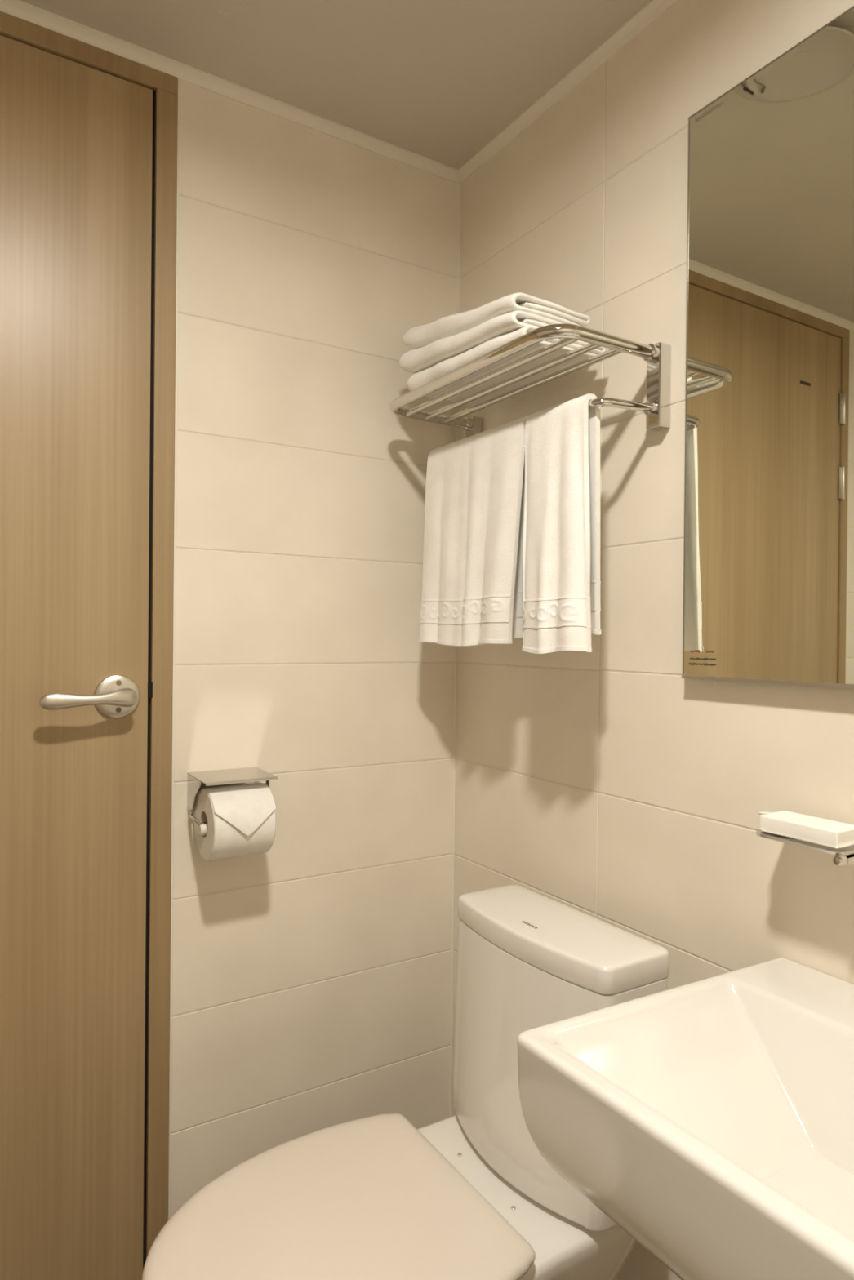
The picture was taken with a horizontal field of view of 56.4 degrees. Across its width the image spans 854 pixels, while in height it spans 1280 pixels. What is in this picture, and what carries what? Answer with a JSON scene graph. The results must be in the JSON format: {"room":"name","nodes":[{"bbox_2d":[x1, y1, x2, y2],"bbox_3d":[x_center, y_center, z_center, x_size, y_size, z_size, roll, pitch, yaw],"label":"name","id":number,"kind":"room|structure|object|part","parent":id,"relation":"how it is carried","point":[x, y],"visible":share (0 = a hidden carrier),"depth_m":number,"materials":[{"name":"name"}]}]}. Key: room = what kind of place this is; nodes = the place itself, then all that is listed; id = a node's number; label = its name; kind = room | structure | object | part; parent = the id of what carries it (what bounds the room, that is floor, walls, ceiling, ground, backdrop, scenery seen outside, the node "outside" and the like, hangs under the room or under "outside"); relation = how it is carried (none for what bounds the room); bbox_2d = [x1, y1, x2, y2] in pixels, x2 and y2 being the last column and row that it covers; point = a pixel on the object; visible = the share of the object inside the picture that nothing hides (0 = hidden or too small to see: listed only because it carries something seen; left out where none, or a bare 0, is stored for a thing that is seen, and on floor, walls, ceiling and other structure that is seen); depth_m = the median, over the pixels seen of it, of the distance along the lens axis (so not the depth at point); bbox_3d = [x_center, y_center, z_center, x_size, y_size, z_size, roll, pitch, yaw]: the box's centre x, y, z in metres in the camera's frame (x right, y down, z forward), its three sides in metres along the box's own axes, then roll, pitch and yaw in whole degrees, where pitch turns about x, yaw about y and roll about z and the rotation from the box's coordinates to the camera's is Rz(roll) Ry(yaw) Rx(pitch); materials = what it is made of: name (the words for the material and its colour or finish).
{"room":"bathroom","nodes":[
{"label":"bathroom","id":0,"kind":"room"},
{"bbox_2d":[170,80,458,1217],"bbox_3d":[-0.885,0.095,1.142,2.390,2.130,0.120,0,0,-32],"label":"wall","id":1,"kind":"structure","parent":0,"point":[312,971],"depth_m":1.48,"materials":[{"name":"tile"}]},
{"bbox_2d":[0,35,152,1279],"bbox_3d":[-0.805,0.116,1.108,0.824,2.073,0.103,0,0,-32],"label":"door","id":2,"kind":"structure","parent":1,"relation":"in","point":[76,139],"depth_m":1.27,"materials":[{"name":"brown wood"}]},
{"bbox_3d":[-0.522,0.092,1.236,0.143,0.030,0.019,0,0,-38],"label":"lever","id":3,"kind":"part","parent":2,"relation":"part of","materials":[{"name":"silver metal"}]},
{"bbox_3d":[-0.506,0.092,1.303,0.072,0.072,0.010,0,0,-32],"label":"lever handle","id":4,"kind":"part","parent":2,"relation":"part of","materials":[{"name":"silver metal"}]},
{"bbox_3d":[-0.465,0.084,1.337,0.005,0.026,0.016,0,0,-32],"label":"strike plate","id":5,"kind":"part","parent":2,"relation":"part of","materials":[{"name":"black metal"}]},
{"bbox_2d":[0,11,179,1270],"bbox_3d":[-0.837,0.103,1.164,0.893,2.114,0.115,0,0,-32],"label":"door frame","id":6,"kind":"structure","parent":1,"relation":"attached to","point":[165,86],"depth_m":1.34,"materials":[{"name":"brown wood"}]},
{"bbox_2d":[0,0,459,184],"bbox_3d":[-0.838,-0.962,1.079,2.150,0.016,0.020,0,0,-32],"label":"trim","id":7,"kind":"structure","parent":1,"relation":"attached to","point":[17,8],"depth_m":1.38,"materials":[{"name":"beige"}]},
{"bbox_2d":[186,767,277,835],"bbox_3d":[-0.333,0.275,1.355,0.124,0.093,0.108,0,0,-32],"label":"toilet roll holder","id":8,"kind":"object","parent":1,"relation":"attached to","point":[197,780],"visible":0.73,"depth_m":1.34,"materials":[{"name":"silver metal"}]},
{"bbox_3d":[-0.390,0.262,1.335,0.002,0.065,0.080,0,0,-32],"label":"arm","id":9,"kind":"part","parent":8,"relation":"part of","materials":[{"name":"silver metal"}]},
{"bbox_3d":[-0.377,0.297,1.336,0.030,0.018,0.060,0,0,-32],"label":"spindle arm","id":10,"kind":"part","parent":8,"relation":"part of","materials":[{"name":"silver metal"}]},
{"bbox_3d":[-0.360,0.251,1.401,0.114,0.043,0.002,0,0,-32],"label":"wall plate","id":11,"kind":"part","parent":8,"relation":"part of","materials":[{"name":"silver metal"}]},
{"bbox_3d":[-0.331,0.231,1.355,0.122,0.006,0.108,0,0,-32],"label":"plate","id":12,"kind":"part","parent":8,"relation":"part of","materials":[{"name":"silver metal"}]},
{"bbox_2d":[194,782,275,860],"bbox_3d":[-0.322,0.303,1.336,0.103,0.118,0.122,0,0,-32],"label":"toilet roll","id":13,"kind":"object","parent":8,"relation":"on","point":[241,819],"visible":0.99,"depth_m":1.30,"materials":[{"name":"paper"}]},
{"bbox_2d":[449,184,460,1117],"bbox_3d":[0.058,0.107,1.661,0.004,2.118,0.004,0,0,-32],"label":"caulk","id":14,"kind":"structure","parent":1,"relation":"attached to","point":[459,236],"depth_m":1.66,"materials":[{"name":"beige"}]},
{"bbox_2d":[19,0,650,168],"bbox_3d":[-0.365,-1.012,0.324,2.390,0.100,2.040,0,0,-32],"label":"ceiling","id":15,"kind":"structure","parent":0,"point":[436,80],"depth_m":1.30,"materials":[{"name":"white paint"}]},
{"bbox_2d":[451,0,853,1279],"bbox_3d":[0.618,0.110,0.880,0.120,2.130,1.921,0,0,-32],"label":"wall","id":16,"kind":"structure","parent":0,"point":[606,784],"depth_m":1.23,"materials":[{"name":"tile"}]},
{"bbox_2d":[389,323,671,462],"bbox_3d":[0.135,-0.379,1.334,0.222,0.123,0.500,0,0,-32],"label":"towel rack","id":17,"kind":"object","parent":16,"relation":"attached to","point":[656,409],"visible":0.82,"depth_m":1.19,"materials":[{"name":"silver metal"}]},
{"bbox_2d":[462,417,472,431],"bbox_3d":[0.079,-0.428,1.577,0.012,0.025,0.025,0,0,-32],"label":"socket","id":18,"kind":"object","parent":17,"relation":"attached to","point":[467,423],"depth_m":1.57,"materials":[{"name":"silver metal"}]},
{"bbox_2d":[418,415,528,646],"bbox_3d":[0.085,-0.173,1.379,0.076,0.367,0.280,0,0,-32],"label":"towel","id":19,"kind":"object","parent":17,"relation":"hanging from","point":[473,577],"visible":0.95,"depth_m":1.34,"materials":[{"name":"white fabric"}]},
{"bbox_2d":[406,324,605,405],"bbox_3d":[0.122,-0.457,1.336,0.172,0.040,0.336,0,0,-32],"label":"folded towel","id":20,"kind":"object","parent":17,"relation":"on","point":[417,380],"visible":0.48,"depth_m":1.29,"materials":[{"name":"white fabric"}]},
{"bbox_2d":[399,310,561,373],"bbox_3d":[0.106,-0.491,1.347,0.169,0.057,0.334,0,0,-32],"label":"folded towel","id":21,"kind":"object","parent":20,"relation":"on","point":[415,361],"visible":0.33,"depth_m":1.27,"materials":[{"name":"white fabric"}]},
{"bbox_2d":[401,292,591,349],"bbox_3d":[0.108,-0.526,1.349,0.162,0.075,0.328,0,0,-32],"label":"folded towel","id":22,"kind":"object","parent":21,"relation":"on","point":[422,335],"visible":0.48,"depth_m":1.24,"materials":[{"name":"white fabric"}]},
{"bbox_2d":[522,393,600,653],"bbox_3d":[0.201,-0.167,1.192,0.077,0.375,0.146,0,0,-32],"label":"towel","id":23,"kind":"object","parent":17,"relation":"hanging from","point":[561,553],"visible":1,"depth_m":1.16,"materials":[{"name":"white fabric"}]},
{"bbox_2d":[643,400,657,415],"bbox_3d":[0.329,-0.343,1.177,0.012,0.021,0.021,0,0,-32],"label":"socket","id":24,"kind":"object","parent":17,"relation":"attached to","point":[651,406],"depth_m":1.17,"materials":[{"name":"silver metal"}]},
{"bbox_2d":[457,0,679,184],"bbox_3d":[0.538,-0.948,0.889,0.020,0.016,1.800,0,0,-32],"label":"trim","id":25,"kind":"structure","parent":16,"relation":"attached to","point":[653,10],"depth_m":1.36,"materials":[{"name":"beige"}]},
{"bbox_2d":[516,957,853,1279],"bbox_3d":[0.425,0.470,0.676,0.419,0.126,0.602,0,0,-32],"label":"washbasin","id":26,"kind":"object","parent":16,"relation":"attached to","point":[711,1119],"visible":1,"depth_m":0.79,"materials":[{"name":"white ceramic"}]},
{"bbox_2d":[681,5,853,688],"bbox_3d":[0.559,-0.341,0.845,0.023,0.796,0.692,0,0,-32],"label":"wall mirror","id":27,"kind":"object","parent":16,"relation":"attached to","point":[768,540],"visible":1,"depth_m":1.01,"materials":[{"name":"silver mirror"}]},
{"bbox_2d":[690,649,713,653],"bbox_3d":[0.382,0.016,1.106,0.001,0.004,0.039,0,0,-32],"label":"print","id":28,"kind":"object","parent":27,"relation":"on","point":[691,651],"depth_m":1.11,"materials":[{"name":"brown"}]},
{"bbox_2d":[688,662,715,666],"bbox_3d":[0.382,0.034,1.105,0.001,0.004,0.046,0,0,-32],"label":"print","id":29,"kind":"object","parent":27,"relation":"on","point":[690,664],"depth_m":1.11,"materials":[{"name":"brown"}]},
{"bbox_2d":[689,657,715,660],"bbox_3d":[0.382,0.026,1.105,0.001,0.003,0.044,0,0,-32],"label":"print","id":30,"kind":"object","parent":27,"relation":"on","point":[691,659],"depth_m":1.10,"materials":[{"name":"brown"}]},
{"bbox_2d":[694,100,723,123],"bbox_3d":[0.390,-0.731,1.102,0.001,0.007,0.046,0,0,-32],"label":"print","id":31,"kind":"object","parent":27,"relation":"on","point":[713,110],"depth_m":1.10,"materials":[{"name":"grey"}]},
{"bbox_2d":[755,830,853,866],"bbox_3d":[0.460,0.246,0.938,0.084,0.038,0.121,0,0,-32],"label":"soap dish","id":32,"kind":"object","parent":16,"relation":"attached to","point":[844,855],"visible":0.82,"depth_m":0.91,"materials":[{"name":"silver metal"}]},
{"bbox_2d":[755,830,853,855],"bbox_3d":[0.455,0.236,0.940,0.072,0.005,0.113,0,0,-32],"label":"tray","id":33,"kind":"object","parent":32,"relation":"on","point":[846,851],"depth_m":0.92,"materials":[{"name":"silver metal"}]},
{"bbox_2d":[758,810,853,848],"bbox_3d":[0.452,0.222,0.946,0.050,0.022,0.102,0,0,-32],"label":"soap box","id":34,"kind":"object","parent":32,"relation":"on","point":[831,833],"visible":1,"depth_m":0.93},
{"bbox_3d":[0.486,0.244,0.899,0.062,0.008,0.014,0,0,-32],"label":"arm","id":35,"kind":"part","parent":32,"relation":"part of","materials":[{"name":"silver metal"}]},
{"bbox_3d":[-0.386,1.218,0.333,2.390,0.100,2.040,0,0,-32],"label":"floor","id":36,"kind":"structure","parent":0,"visible":0},
{"bbox_2d":[142,884,669,1279],"bbox_3d":[-0.036,0.795,1.072,0.662,0.747,0.386,0,0,-32],"label":"toilet","id":37,"kind":"object","parent":36,"relation":"on","point":[469,1194],"visible":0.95,"depth_m":1.08,"materials":[{"name":"white ceramic"}]},
{"bbox_3d":[-0.134,0.750,1.010,0.430,0.022,0.386,0,0,-32],"label":"seat lid","id":38,"kind":"part","parent":37,"relation":"part of","materials":[{"name":"beige plastic"}]},
{"bbox_3d":[-0.043,0.973,1.069,0.620,0.390,0.360,0,0,-32],"label":"bowl","id":39,"kind":"part","parent":37,"relation":"part of","materials":[{"name":"white ceramic"}]},
{"bbox_3d":[0.170,0.621,1.199,0.171,0.316,0.350,0,0,-32],"label":"tank","id":40,"kind":"part","parent":37,"relation":"part of","materials":[{"name":"white ceramic"}]},
{"bbox_3d":[0.185,0.443,1.206,0.148,0.039,0.349,0,0,-32],"label":"tank lid","id":41,"kind":"part","parent":37,"relation":"part of","materials":[{"name":"white ceramic"}]}
]}

